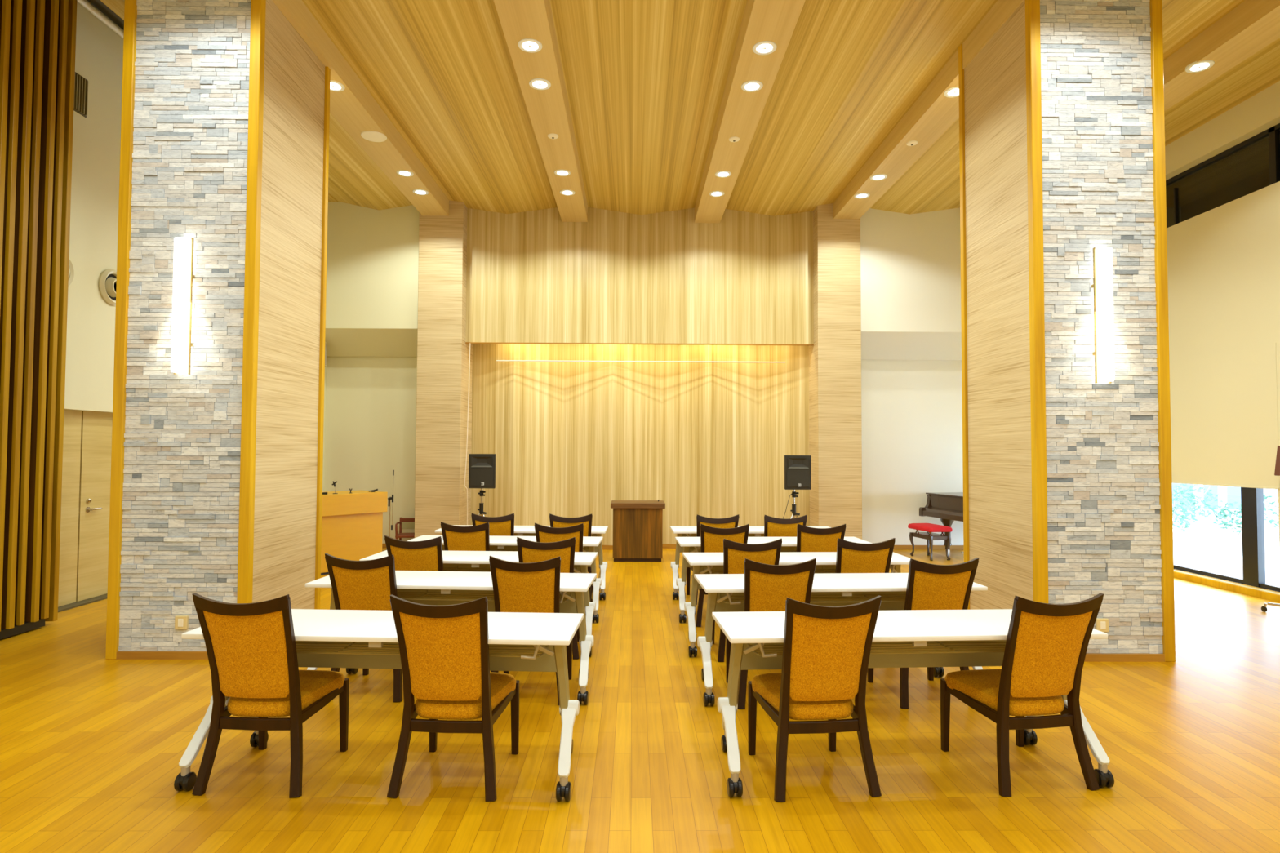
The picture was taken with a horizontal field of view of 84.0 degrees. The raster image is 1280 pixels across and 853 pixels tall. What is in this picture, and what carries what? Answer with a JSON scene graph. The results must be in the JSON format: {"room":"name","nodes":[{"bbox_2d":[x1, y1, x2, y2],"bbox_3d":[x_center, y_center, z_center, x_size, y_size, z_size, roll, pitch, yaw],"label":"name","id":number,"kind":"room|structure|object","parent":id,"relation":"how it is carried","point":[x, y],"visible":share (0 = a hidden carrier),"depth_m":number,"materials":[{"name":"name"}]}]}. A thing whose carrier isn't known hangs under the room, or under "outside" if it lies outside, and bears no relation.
{"room":"conference hall","nodes":[
{"label":"conference hall","id":0,"kind":"room"},
{"bbox_2d":[64,1,124,413],"bbox_3d":[-5.762,-1.619,3.998,0.500,6.600,16.000,0,-2,-1],"label":"wall","id":1,"kind":"structure","parent":0,"point":[99,54],"depth_m":7.22,"materials":[{"name":"paint"}]},
{"bbox_2d":[57,409,81,607],"bbox_3d":[-5.710,0.786,6.658,0.080,1.930,1.075,0,-2,-1],"label":"door","id":2,"kind":"structure","parent":1,"relation":"in","point":[72,419],"depth_m":7.08,"materials":[{"name":"brown wood"}]},
{"bbox_2d":[73,71,88,117],"bbox_3d":[-5.526,-3.279,6.990,0.036,0.380,0.235,0,-2,-1],"label":"air vent","id":3,"kind":"object","parent":1,"relation":"in","point":[81,83],"visible":0.73,"depth_m":7.02,"materials":[{"name":"brown metal"}]},
{"bbox_2d":[57,593,106,612],"bbox_3d":[-5.660,1.781,7.188,0.200,0.018,2.200,0,-2,-1],"label":"trim","id":4,"kind":"structure","parent":1,"relation":"attached to","point":[77,604],"depth_m":7.14,"materials":[{"name":"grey metal"}]},
{"bbox_2d":[75,410,112,601],"bbox_3d":[-5.694,0.824,7.767,0.135,1.930,1.105,0,-2,-1],"label":"door","id":5,"kind":"structure","parent":1,"relation":"in","point":[92,564],"depth_m":7.40,"materials":[{"name":"brown wood"}]},
{"bbox_2d":[76,0,124,38],"bbox_3d":[-5.437,-4.319,2.791,0.068,0.068,13.200,0,-2,-1],"label":"conduit pipe","id":6,"kind":"object","parent":1,"relation":"attached to","point":[85,3],"visible":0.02,"depth_m":7.22,"materials":[{"name":"beige metal"}]},
{"bbox_2d":[87,0,124,30],"bbox_3d":[-5.174,-4.619,2.603,0.620,0.410,13.000,0,-2,-1],"label":"trim","id":7,"kind":"structure","parent":1,"relation":"attached to","point":[98,4],"depth_m":7.32,"materials":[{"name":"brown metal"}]},
{"bbox_2d":[97,268,116,305],"bbox_3d":[-5.510,-1.462,7.468,0.075,0.380,0.380,0,-2,-1],"label":"air nozzle","id":8,"kind":"object","parent":1,"relation":"attached to","point":[107,282],"visible":0.6,"depth_m":7.38,"materials":[{"name":"beige metal"}]},
{"bbox_2d":[322,365,326,492],"bbox_3d":[-5.065,-0.901,10.435,0.070,5.600,2.100,0,-2,-1],"label":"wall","id":9,"kind":"structure","parent":0,"point":[325,380],"depth_m":11.37,"materials":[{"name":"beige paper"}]},
{"bbox_2d":[324,201,419,543],"bbox_3d":[-3.959,-0.914,11.382,2.300,5.700,1.030,0,-2,-1],"label":"wall","id":10,"kind":"structure","parent":0,"point":[372,255],"depth_m":11.32,"materials":[{"name":"paint"}]},
{"bbox_2d":[465,207,813,344],"bbox_3d":[0.007,-2.524,11.111,5.450,2.465,0.040,0,-2,-1],"label":"wall header","id":11,"kind":"structure","parent":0,"point":[535,276],"depth_m":11.08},
{"bbox_2d":[465,342,813,345],"bbox_3d":[0.001,-1.286,11.069,5.410,0.014,0.050,0,-2,-1],"label":"trim","id":12,"kind":"structure","parent":11,"relation":"attached to","point":[465,342],"depth_m":11.05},
{"bbox_2d":[496,355,785,363],"bbox_3d":[0.019,-1.139,11.165,4.530,0.260,0.020,0,-2,-1],"label":"rail","id":13,"kind":"object","parent":11,"relation":"hanging from","point":[519,360],"visible":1,"depth_m":11.15,"materials":[{"name":"beige"}]},
{"bbox_2d":[0,547,1279,852],"bbox_3d":[0.353,1.806,3.846,13.200,0.200,16.200,0,-2,-1],"label":"floor","id":14,"kind":"structure","parent":0,"point":[92,747],"depth_m":3.55,"materials":[{"name":"brown wood"}]},
{"bbox_2d":[0,0,77,639],"bbox_3d":[-5.245,-1.376,5.434,0.206,6.185,2.075,0,-2,-1],"label":"slatted screen","id":15,"kind":"object","parent":14,"relation":"on","point":[37,37],"visible":1,"depth_m":6.08,"materials":[{"name":"brown wood"}]},
{"bbox_2d":[105,0,330,659],"bbox_3d":[-3.442,-0.992,5.991,1.069,5.500,1.240,0,-2,-1],"label":"column","id":16,"kind":"structure","parent":14,"relation":"on","point":[216,482],"depth_m":5.44,"materials":[{"name":"stone"}]},
{"bbox_2d":[174,615,188,629],"bbox_3d":[-3.430,1.468,5.322,0.090,0.100,0.030,0,-2,-1],"label":"outlet plate","id":17,"kind":"object","parent":16,"relation":"attached to","point":[181,622],"visible":1,"depth_m":5.31,"materials":[{"name":"beige plastic"}]},
{"bbox_2d":[170,236,195,374],"bbox_3d":[-3.451,-0.912,5.364,0.116,1.040,0.100,0,-2,-1],"label":"wall sconce","id":18,"kind":"object","parent":16,"relation":"attached to","point":[183,266],"visible":1,"depth_m":5.32,"materials":[{"name":"glass"}]},
{"bbox_2d":[191,592,349,798],"bbox_3d":[-1.774,1.224,3.454,0.498,0.932,0.650,0,-2,2],"label":"dining chair","id":19,"kind":"object","parent":14,"relation":"on","point":[251,647],"visible":1,"depth_m":3.26,"materials":[{"name":"brown wood"}]},
{"bbox_2d":[227,670,345,717],"bbox_3d":[-1.770,1.312,3.538,0.455,0.096,0.476,0,-2,2],"label":"seat cushion","id":20,"kind":"object","parent":19,"relation":"on","point":[318,688],"depth_m":3.37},
{"bbox_2d":[320,490,387,575],"bbox_3d":[-3.930,1.369,9.335,0.650,1.000,0.953,-1,-2,38],"label":"lectern","id":21,"kind":"object","parent":14,"relation":"on","point":[352,523],"visible":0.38,"depth_m":9.16,"materials":[{"name":"orange laminate"}]},
{"bbox_2d":[324,553,402,702],"bbox_3d":[-1.718,1.265,4.679,0.498,0.932,0.650,0,-2,4],"label":"dining chair","id":22,"kind":"object","parent":14,"relation":"on","point":[369,584],"visible":0.41,"depth_m":4.44,"materials":[{"name":"fabric"}]},
{"bbox_2d":[173,608,583,801],"bbox_3d":[-1.206,1.326,3.491,1.820,0.719,0.566,0,-2,3],"label":"table","id":23,"kind":"object","parent":14,"relation":"on","point":[522,642],"visible":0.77,"depth_m":3.43,"materials":[{"name":"white laminate"}]},
{"bbox_2d":[295,640,549,657],"bbox_3d":[-1.205,1.049,3.505,1.490,0.105,0.280,0,-2,3],"label":"wire shelf","id":24,"kind":"object","parent":23,"relation":"attached to","point":[335,649],"depth_m":3.47,"materials":[{"name":"metal"}]},
{"bbox_2d":[395,517,414,540],"bbox_3d":[-3.570,1.677,11.046,0.408,0.502,0.382,1,-2,-9],"label":"chair","id":25,"kind":"object","parent":14,"relation":"on","point":[404,523],"visible":0.41,"depth_m":11.17,"materials":[{"name":"brown wood"}]},
{"bbox_2d":[384,535,443,571],"bbox_3d":[-1.679,1.296,5.609,0.498,0.932,0.650,0,-2,5],"label":"dining chair","id":26,"kind":"object","parent":14,"relation":"on","point":[424,555],"visible":0.3,"depth_m":5.35,"materials":[{"name":"fabric"}]},
{"bbox_2d":[414,200,472,537],"bbox_3d":[-3.041,-0.918,11.132,0.670,5.700,0.750,0,-2,-1],"label":"pilaster","id":27,"kind":"object","parent":14,"relation":"on","point":[442,350],"visible":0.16,"depth_m":10.77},
{"bbox_2d":[305,570,596,704],"bbox_3d":[-1.214,1.367,4.710,1.820,0.719,0.566,0,-2,3],"label":"table","id":28,"kind":"object","parent":14,"relation":"on","point":[421,587],"visible":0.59,"depth_m":4.65,"materials":[{"name":"white laminate"}]},
{"bbox_2d":[396,590,571,602],"bbox_3d":[-1.212,1.090,4.724,1.490,0.105,0.280,0,-2,3],"label":"wire shelf","id":29,"kind":"object","parent":28,"relation":"attached to","point":[439,596],"depth_m":4.72,"materials":[{"name":"metal"}]},
{"bbox_2d":[386,595,519,801],"bbox_3d":[-0.880,1.227,3.433,0.498,0.932,0.650,0,-2,3],"label":"dining chair","id":30,"kind":"object","parent":14,"relation":"on","point":[444,650],"visible":1,"depth_m":3.23,"materials":[{"name":"brown wood"}]},
{"bbox_2d":[415,672,516,719],"bbox_3d":[-0.875,1.316,3.516,0.455,0.096,0.476,0,-2,3],"label":"seat cushion","id":31,"kind":"object","parent":30,"relation":"on","point":[503,686],"depth_m":3.30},
{"bbox_2d":[440,521,489,551],"bbox_3d":[-1.561,1.331,6.654,0.498,0.932,0.650,0,-2,2],"label":"dining chair","id":32,"kind":"object","parent":14,"relation":"on","point":[455,538],"visible":0.35,"depth_m":6.39,"materials":[{"name":"fabric"}]},
{"bbox_2d":[359,550,597,657],"bbox_3d":[-1.264,1.400,5.719,1.820,0.719,0.566,0,-2,2],"label":"table","id":33,"kind":"object","parent":14,"relation":"on","point":[453,561],"visible":0.3,"depth_m":5.66,"materials":[{"name":"white laminate"}]},
{"bbox_2d":[443,565,577,573],"bbox_3d":[-1.262,1.123,5.733,1.490,0.105,0.280,0,-2,2],"label":"wire shelf","id":34,"kind":"object","parent":33,"relation":"attached to","point":[486,570],"depth_m":5.80,"materials":[{"name":"metal"}]},
{"bbox_2d":[471,488,486,525],"bbox_3d":[-2.295,1.401,10.382,0.764,1.020,0.664,0,-2,-1],"label":"speaker stand","id":35,"kind":"object","parent":14,"relation":"on","point":[482,513],"visible":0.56,"depth_m":10.26,"materials":[{"name":"black metal"}]},
{"bbox_2d":[468,453,495,488],"bbox_3d":[-2.256,0.643,10.303,0.380,0.490,0.318,0,-2,1],"label":"loudspeaker","id":36,"kind":"object","parent":35,"relation":"on","point":[482,467],"visible":1,"depth_m":10.15,"materials":[{"name":"black"}]},
{"bbox_2d":[470,466,493,485],"bbox_3d":[-2.260,0.716,10.153,0.330,0.265,0.012,0,-2,1],"label":"grille","id":37,"kind":"object","parent":36,"relation":"attached to","point":[479,476],"depth_m":10.15,"materials":[{"name":"grey"}]},
{"bbox_2d":[471,513,514,536],"bbox_3d":[-1.516,1.361,7.554,0.498,0.932,0.650,0,-2,-2],"label":"dining chair","id":38,"kind":"object","parent":14,"relation":"on","point":[504,526],"visible":0.22,"depth_m":7.29,"materials":[{"name":"fabric"}]},
{"bbox_2d":[407,535,603,622],"bbox_3d":[-1.274,1.435,6.773,1.820,0.719,0.566,0,-2,2],"label":"table","id":39,"kind":"object","parent":14,"relation":"on","point":[497,543],"visible":0.3,"depth_m":6.71,"materials":[{"name":"white laminate"}]},
{"bbox_2d":[442,548,586,551],"bbox_3d":[-1.273,1.158,6.788,1.490,0.105,0.280,0,-2,2],"label":"wire shelf","id":40,"kind":"object","parent":39,"relation":"attached to","point":[584,549],"depth_m":6.90,"materials":[{"name":"metal"}]},
{"bbox_2d":[435,524,608,599],"bbox_3d":[-1.264,1.468,7.743,1.820,0.719,0.566,0,-2,1],"label":"table","id":41,"kind":"object","parent":14,"relation":"on","point":[519,531],"visible":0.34,"depth_m":7.69,"materials":[{"name":"white laminate"}]},
{"bbox_2d":[488,555,572,705],"bbox_3d":[-0.703,1.267,4.623,0.498,0.932,0.650,0,-2,0],"label":"dining chair","id":42,"kind":"object","parent":14,"relation":"on","point":[517,587],"visible":0.43,"depth_m":4.38,"materials":[{"name":"fabric"}]},
{"bbox_2d":[516,537,579,659],"bbox_3d":[-0.715,1.299,5.578,0.498,0.932,0.650,0,-2,-3],"label":"dining chair","id":43,"kind":"object","parent":14,"relation":"on","point":[528,551],"visible":0.19,"depth_m":5.31,"materials":[{"name":"fabric"}]},
{"bbox_2d":[534,523,591,601],"bbox_3d":[-0.714,1.333,6.592,0.498,0.932,0.650,0,-2,1],"label":"dining chair","id":44,"kind":"object","parent":14,"relation":"on","point":[544,534],"visible":0.26,"depth_m":6.32,"materials":[{"name":"fabric"}]},
{"bbox_2d":[549,513,595,601],"bbox_3d":[-0.715,1.364,7.532,0.498,0.932,0.650,0,-2,-2],"label":"dining chair","id":45,"kind":"object","parent":14,"relation":"on","point":[555,521],"visible":0.2,"depth_m":7.26,"materials":[{"name":"fabric"}]},
{"bbox_2d":[610,499,665,561],"bbox_3d":[-0.034,1.490,10.266,0.770,0.856,0.540,0,-2,-1],"label":"lectern","id":46,"kind":"object","parent":14,"relation":"on","point":[637,525],"visible":1,"depth_m":10.04,"materials":[{"name":"brown wood"}]},
{"bbox_2d":[686,514,739,604],"bbox_3d":[0.768,1.370,7.512,0.498,0.932,0.650,0,-2,-5],"label":"dining chair","id":47,"kind":"object","parent":14,"relation":"on","point":[731,522],"visible":0.18,"depth_m":7.24,"materials":[{"name":"fabric"}]},
{"bbox_2d":[691,524,749,626],"bbox_3d":[0.744,1.340,6.592,0.498,0.932,0.650,0,-2,-2],"label":"dining chair","id":48,"kind":"object","parent":14,"relation":"on","point":[712,539],"visible":0.29,"depth_m":6.33,"materials":[{"name":"fabric"}]},
{"bbox_2d":[711,538,782,662],"bbox_3d":[0.821,1.305,5.543,0.498,0.932,0.650,0,-2,-3],"label":"dining chair","id":49,"kind":"object","parent":14,"relation":"on","point":[735,553],"visible":0.22,"depth_m":5.28,"materials":[{"name":"fabric"}]},
{"bbox_2d":[670,525,831,599],"bbox_3d":[1.245,1.481,7.798,1.820,0.719,0.566,0,-2,-2],"label":"table","id":50,"kind":"object","parent":14,"relation":"on","point":[681,531],"visible":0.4,"depth_m":7.73,"materials":[{"name":"white laminate"}]},
{"bbox_2d":[725,558,816,709],"bbox_3d":[0.836,1.273,4.579,0.498,0.932,0.650,0,-2,-3],"label":"dining chair","id":51,"kind":"object","parent":14,"relation":"on","point":[767,588],"visible":0.38,"depth_m":4.33,"materials":[{"name":"fabric"}]},
{"bbox_2d":[675,537,872,622],"bbox_3d":[1.255,1.448,6.799,1.820,0.719,0.566,0,-2,-3],"label":"table","id":52,"kind":"object","parent":14,"relation":"on","point":[690,544],"visible":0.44,"depth_m":6.73,"materials":[{"name":"white laminate"}]},
{"bbox_2d":[692,548,796,552],"bbox_3d":[1.256,1.171,6.813,1.490,0.105,0.280,0,-2,-3],"label":"wire shelf","id":53,"kind":"object","parent":52,"relation":"attached to","point":[695,550],"depth_m":6.88,"materials":[{"name":"grey metal"}]},
{"bbox_2d":[764,515,807,537],"bbox_3d":[1.475,1.374,7.519,0.498,0.932,0.650,0,-2,-2],"label":"dining chair","id":54,"kind":"object","parent":14,"relation":"on","point":[773,526],"visible":0.2,"depth_m":7.25,"materials":[{"name":"fabric"}]},
{"bbox_2d":[790,489,799,518],"bbox_3d":[2.235,1.423,10.427,0.764,1.020,0.664,0,-2,-1],"label":"speaker stand","id":55,"kind":"object","parent":14,"relation":"on","point":[794,493],"visible":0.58,"depth_m":10.30,"materials":[{"name":"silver metal"}]},
{"bbox_2d":[783,455,811,489],"bbox_3d":[2.262,0.665,10.348,0.380,0.490,0.318,0,-2,-4],"label":"loudspeaker","id":56,"kind":"object","parent":55,"relation":"on","point":[797,468],"visible":1,"depth_m":10.20,"materials":[{"name":"black"}]},
{"bbox_2d":[786,468,809,487],"bbox_3d":[2.271,0.738,10.198,0.330,0.265,0.012,0,-2,-4],"label":"grille","id":57,"kind":"object","parent":56,"relation":"attached to","point":[796,477],"depth_m":10.19,"materials":[{"name":"grey"}]},
{"bbox_2d":[682,551,910,657],"bbox_3d":[1.266,1.412,5.734,1.820,0.719,0.566,0,-2,-3],"label":"table","id":58,"kind":"object","parent":14,"relation":"on","point":[702,562],"visible":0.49,"depth_m":5.66,"materials":[{"name":"white laminate"}]},
{"bbox_2d":[702,566,835,573],"bbox_3d":[1.267,1.135,5.749,1.490,0.105,0.280,0,-2,-3],"label":"wire shelf","id":59,"kind":"object","parent":58,"relation":"attached to","point":[822,571],"depth_m":5.72,"materials":[{"name":"grey metal"}]},
{"bbox_2d":[747,595,881,802],"bbox_3d":[0.832,1.235,3.450,0.498,0.932,0.650,0,-2,-7],"label":"dining chair","id":60,"kind":"object","parent":14,"relation":"on","point":[826,650],"visible":1,"depth_m":3.25,"materials":[{"name":"brown wood"}]},
{"bbox_2d":[751,672,853,720],"bbox_3d":[0.821,1.324,3.533,0.455,0.096,0.476,0,-2,-7],"label":"seat cushion","id":61,"kind":"object","parent":60,"relation":"on","point":[766,688],"depth_m":3.32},
{"bbox_2d":[796,524,845,551],"bbox_3d":[1.614,1.345,6.631,0.498,0.932,0.650,0,-2,-2],"label":"dining chair","id":62,"kind":"object","parent":14,"relation":"on","point":[808,539],"visible":0.3,"depth_m":6.37,"materials":[{"name":"fabric"}]},
{"bbox_2d":[808,203,862,539],"bbox_3d":[3.033,-0.889,11.192,0.660,5.700,0.750,0,-2,-1],"label":"pilaster","id":63,"kind":"object","parent":14,"relation":"on","point":[835,435],"visible":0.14,"depth_m":10.83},
{"bbox_2d":[693,573,987,706],"bbox_3d":[1.287,1.378,4.700,1.820,0.719,0.566,0,-2,-4],"label":"table","id":64,"kind":"object","parent":14,"relation":"on","point":[726,592],"visible":0.56,"depth_m":4.65,"materials":[{"name":"white laminate"}]},
{"bbox_2d":[720,592,906,604],"bbox_3d":[1.288,1.101,4.714,1.490,0.105,0.280,0,-2,-4],"label":"wire shelf","id":65,"kind":"object","parent":64,"relation":"attached to","point":[726,598],"depth_m":4.72,"materials":[{"name":"grey metal"}]},
{"bbox_2d":[835,537,895,573],"bbox_3d":[1.676,1.311,5.602,0.498,0.932,0.650,0,-2,-4],"label":"dining chair","id":66,"kind":"object","parent":14,"relation":"on","point":[851,557],"visible":0.29,"depth_m":5.34,"materials":[{"name":"fabric"}]},
{"bbox_2d":[711,608,1114,797],"bbox_3d":[1.293,1.340,3.551,1.820,0.719,0.566,0,-2,-4],"label":"table","id":67,"kind":"object","parent":14,"relation":"on","point":[914,638],"visible":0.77,"depth_m":3.51,"materials":[{"name":"white laminate"}]},
{"bbox_2d":[746,640,1006,655],"bbox_3d":[1.294,1.062,3.565,1.490,0.105,0.280,0,-2,-4],"label":"wire shelf","id":68,"kind":"object","parent":67,"relation":"attached to","point":[954,648],"depth_m":3.53,"materials":[{"name":"grey metal"}]},
{"bbox_2d":[867,557,978,708],"bbox_3d":[1.825,1.278,4.614,0.498,0.932,0.650,0,-2,-7],"label":"dining chair","id":69,"kind":"object","parent":14,"relation":"on","point":[929,586],"visible":0.38,"depth_m":4.37,"materials":[{"name":"fabric"}]},
{"bbox_2d":[907,523,952,560],"bbox_3d":[4.287,1.706,10.523,0.370,0.508,0.600,1,-2,-12],"label":"piano bench","id":70,"kind":"object","parent":14,"relation":"on","point":[930,528],"visible":0.99,"depth_m":10.33,"materials":[{"name":"red fabric"}]},
{"bbox_2d":[907,523,952,532],"bbox_3d":[4.288,1.492,10.530,0.370,0.079,0.600,1,-2,-12],"label":"seat cushion","id":71,"kind":"object","parent":70,"relation":"on","point":[929,527],"depth_m":10.33,"materials":[{"name":"red fabric"}]},
{"bbox_2d":[919,492,964,553],"bbox_3d":[5.368,1.491,10.618,1.703,0.924,1.510,1,-2,-12],"label":"grand piano","id":72,"kind":"object","parent":14,"relation":"on","point":[948,507],"visible":0.27,"depth_m":10.81,"materials":[{"name":"brown paint"}]},
{"bbox_2d":[940,593,1103,796],"bbox_3d":[1.868,1.242,3.515,0.498,0.932,0.650,1,-2,-9],"label":"dining chair","id":73,"kind":"object","parent":14,"relation":"on","point":[1046,644],"visible":1,"depth_m":3.32,"materials":[{"name":"brown wood"}]},
{"bbox_2d":[944,668,1064,716],"bbox_3d":[1.855,1.331,3.598,0.455,0.096,0.476,1,-2,-9],"label":"seat cushion","id":74,"kind":"object","parent":73,"relation":"on","point":[978,689],"depth_m":3.46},
{"bbox_2d":[958,0,1175,662],"bbox_3d":[3.512,-0.959,6.020,1.059,5.500,1.201,0,-2,-1],"label":"column","id":75,"kind":"structure","parent":14,"relation":"on","point":[1068,482],"depth_m":5.49,"materials":[{"name":"stone"}]},
{"bbox_2d":[1091,247,1115,383],"bbox_3d":[3.527,-0.849,5.412,0.116,1.040,0.100,0,-2,-1],"label":"wall sconce","id":76,"kind":"object","parent":75,"relation":"attached to","point":[1104,335],"visible":1,"depth_m":5.37,"materials":[{"name":"glass"}]},
{"bbox_2d":[470,343,809,545],"bbox_3d":[-0.006,-0.888,11.636,5.450,5.700,0.600,0,-2,-1],"label":"stage curtain","id":77,"kind":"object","parent":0,"point":[567,439],"depth_m":11.42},
{"bbox_2d":[100,0,1279,216],"bbox_3d":[1.206,-4.287,4.057,11.550,1.500,16.200,0,-2,-1],"label":"ceiling","id":78,"kind":"structure","parent":0,"point":[646,80],"depth_m":7.48,"materials":[{"name":"wood"}]},
{"bbox_2d":[271,0,448,215],"bbox_3d":[-3.038,-3.686,3.593,0.400,0.470,14.998,0,-2,-1],"label":"ceiling beam","id":79,"kind":"structure","parent":78,"relation":"attached to","point":[355,108],"depth_m":7.78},
{"bbox_2d":[360,130,386,142],"bbox_3d":[-3.025,-3.298,8.084,0.280,0.017,0.280,0,-2,-1],"label":"ceiling speaker","id":80,"kind":"object","parent":78,"relation":"attached to","point":[371,135],"visible":1,"depth_m":8.07,"materials":[{"name":"white"}]},
{"bbox_2d":[493,0,587,222],"bbox_3d":[-0.938,-3.676,3.614,0.400,0.470,14.998,0,-2,-1],"label":"ceiling beam","id":81,"kind":"structure","parent":78,"relation":"attached to","point":[548,109],"depth_m":7.17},
{"bbox_2d":[517,38,542,52],"bbox_3d":[-0.966,-3.354,6.256,0.214,0.022,0.214,0,-2,-1],"label":"recessed light","id":82,"kind":"object","parent":81,"relation":"in","point":[528,45],"visible":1,"depth_m":6.25,"materials":[{"name":"white"}]},
{"bbox_2d":[528,78,551,89],"bbox_3d":[-0.973,-3.332,6.915,0.214,0.022,0.214,0,-2,-1],"label":"recessed light","id":83,"kind":"object","parent":81,"relation":"in","point":[535,83],"visible":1,"depth_m":6.90,"materials":[{"name":"white"}]},
{"bbox_2d":[694,0,805,222],"bbox_3d":[1.127,-3.666,3.635,0.400,0.470,14.998,0,-2,-1],"label":"ceiling beam","id":84,"kind":"structure","parent":78,"relation":"attached to","point":[740,111],"depth_m":7.15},
{"bbox_2d":[741,80,763,92],"bbox_3d":[1.092,-3.322,6.936,0.214,0.022,0.214,0,-2,-1],"label":"recessed light","id":85,"kind":"object","parent":84,"relation":"in","point":[751,86],"visible":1,"depth_m":6.93,"materials":[{"name":"white"}]},
{"bbox_2d":[752,40,777,54],"bbox_3d":[1.099,-3.344,6.276,0.214,0.022,0.214,0,-2,-1],"label":"recessed light","id":86,"kind":"object","parent":84,"relation":"in","point":[763,47],"visible":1,"depth_m":6.27,"materials":[{"name":"white"}]},
{"bbox_2d":[832,0,1023,218],"bbox_3d":[3.232,-3.656,3.655,0.400,0.470,14.998,0,-2,-1],"label":"ceiling beam","id":87,"kind":"structure","parent":78,"relation":"attached to","point":[933,113],"depth_m":7.93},
{"bbox_2d":[1185,59,1214,72],"bbox_3d":[5.151,-3.316,6.546,0.214,0.022,0.214,0,-2,-1],"label":"recessed light","id":88,"kind":"object","parent":78,"relation":"in","point":[1194,67],"visible":1,"depth_m":6.54,"materials":[{"name":"white"}]},
{"bbox_2d":[1163,0,1279,111],"bbox_3d":[5.301,-3.646,3.676,0.400,0.470,14.998,0,-2,-1],"label":"ceiling beam","id":89,"kind":"structure","parent":78,"relation":"attached to","point":[1252,25],"depth_m":6.30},
{"bbox_2d":[860,207,963,545],"bbox_3d":[4.771,-0.872,11.469,3.960,5.700,1.030,0,-2,-1],"label":"wall","id":90,"kind":"structure","parent":0,"point":[912,398],"depth_m":11.45,"materials":[{"name":"paint"}]},
{"bbox_2d":[893,545,963,550],"bbox_3d":[4.757,1.944,11.435,3.960,0.070,0.030,0,-2,-1],"label":"baseboard","id":91,"kind":"structure","parent":90,"relation":"attached to","point":[895,547],"depth_m":11.42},
{"bbox_2d":[1164,80,1279,595],"bbox_3d":[6.967,-1.557,4.125,0.300,6.600,16.000,0,-2,-1],"label":"wall","id":92,"kind":"structure","parent":0,"point":[1224,260],"depth_m":8.22,"materials":[{"name":"beige paint"}]},
{"bbox_2d":[1165,123,1279,227],"bbox_3d":[7.047,-3.072,3.826,0.160,0.730,15.300,0,-2,-1],"label":"window","id":93,"kind":"structure","parent":92,"relation":"in","point":[1252,165],"depth_m":8.54,"materials":[{"name":"black glass"}]},
{"bbox_2d":[1169,342,1279,489],"bbox_3d":[6.757,-0.051,9.416,0.024,1.560,3.720,0,-2,-1],"label":"roller blind","id":94,"kind":"object","parent":92,"relation":"attached to","point":[1224,424],"visible":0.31,"depth_m":8.21,"materials":[{"name":"beige fabric"}]},
{"bbox_2d":[1173,487,1279,593],"bbox_3d":[6.826,1.232,9.384,0.110,1.225,3.700,0,-2,-1],"label":"window","id":95,"kind":"structure","parent":92,"relation":"in","point":[1251,499],"depth_m":7.93,"materials":[{"name":"black"}]},
{"bbox_2d":[1173,571,1279,602],"bbox_3d":[6.803,1.693,3.715,0.025,0.075,15.400,0,-2,-1],"label":"baseboard","id":96,"kind":"structure","parent":92,"relation":"attached to","point":[1276,597],"depth_m":8.15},
{"label":"outside","id":97,"kind":"structure","parent":0,"visible":0},
{"bbox_2d":[1172,509,1279,586],"bbox_3d":[23.328,2.663,24.162,32.840,0.150,52.000,0,-2,-1],"label":"ground","id":98,"kind":"structure","parent":97,"point":[1205,546],"depth_m":12.44,"materials":[{"name":"white"}]},
{"bbox_2d":[1172,495,1196,532],"bbox_3d":[10.856,1.815,14.678,0.986,0.812,0.989,2,-2,-35],"label":"shrub","id":99,"kind":"object","parent":98,"relation":"on","point":[1184,511],"visible":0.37,"depth_m":14.44,"materials":[{"name":"green plant"}]},
{"bbox_2d":[1172,486,1206,528],"bbox_3d":[11.930,1.768,15.853,1.139,0.994,1.215,0,-2,-1],"label":"shrub","id":100,"kind":"object","parent":98,"relation":"on","point":[1193,502],"visible":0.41,"depth_m":15.59,"materials":[{"name":"green plant"}]},
{"bbox_2d":[1172,484,1222,523],"bbox_3d":[12.827,1.754,16.898,1.602,1.100,1.587,-1,-2,34],"label":"shrub","id":101,"kind":"object","parent":98,"relation":"on","point":[1206,498],"visible":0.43,"depth_m":16.57,"materials":[{"name":"green plant"}]},
{"bbox_2d":[1172,483,1240,509],"bbox_3d":[20.785,0.831,21.345,26.000,3.300,0.300,0,-2,-1],"label":"wall","id":102,"kind":"structure","parent":98,"relation":"on","point":[1233,493],"depth_m":21.12,"materials":[{"name":"white"}]},
{"bbox_2d":[1217,485,1227,520],"bbox_3d":[14.383,0.577,17.597,0.120,3.500,0.120,0,-2,-1],"label":"post","id":103,"kind":"object","parent":98,"relation":"on","point":[1222,491],"visible":0.21,"depth_m":17.50,"materials":[{"name":"white ceramic"}]},
{"bbox_2d":[1211,500,1241,534],"bbox_3d":[12.245,1.867,14.567,0.777,0.712,0.834,2,-2,-35],"label":"shrub","id":104,"kind":"object","parent":98,"relation":"on","point":[1219,516],"visible":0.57,"depth_m":14.62,"materials":[{"name":"green plant"}]},
{"bbox_2d":[1235,492,1279,532],"bbox_3d":[13.344,1.809,15.076,1.086,0.872,1.120,0,-2,-1],"label":"shrub","id":105,"kind":"object","parent":98,"relation":"on","point":[1271,521],"visible":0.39,"depth_m":14.97,"materials":[{"name":"green plant"}]},
{"bbox_2d":[1263,488,1278,522],"bbox_3d":[15.673,0.583,17.599,0.500,3.500,0.500,0,-2,-1],"label":"post","id":106,"kind":"object","parent":98,"relation":"on","point":[1273,492],"visible":0.02,"depth_m":17.37,"materials":[{"name":"white ceramic"}]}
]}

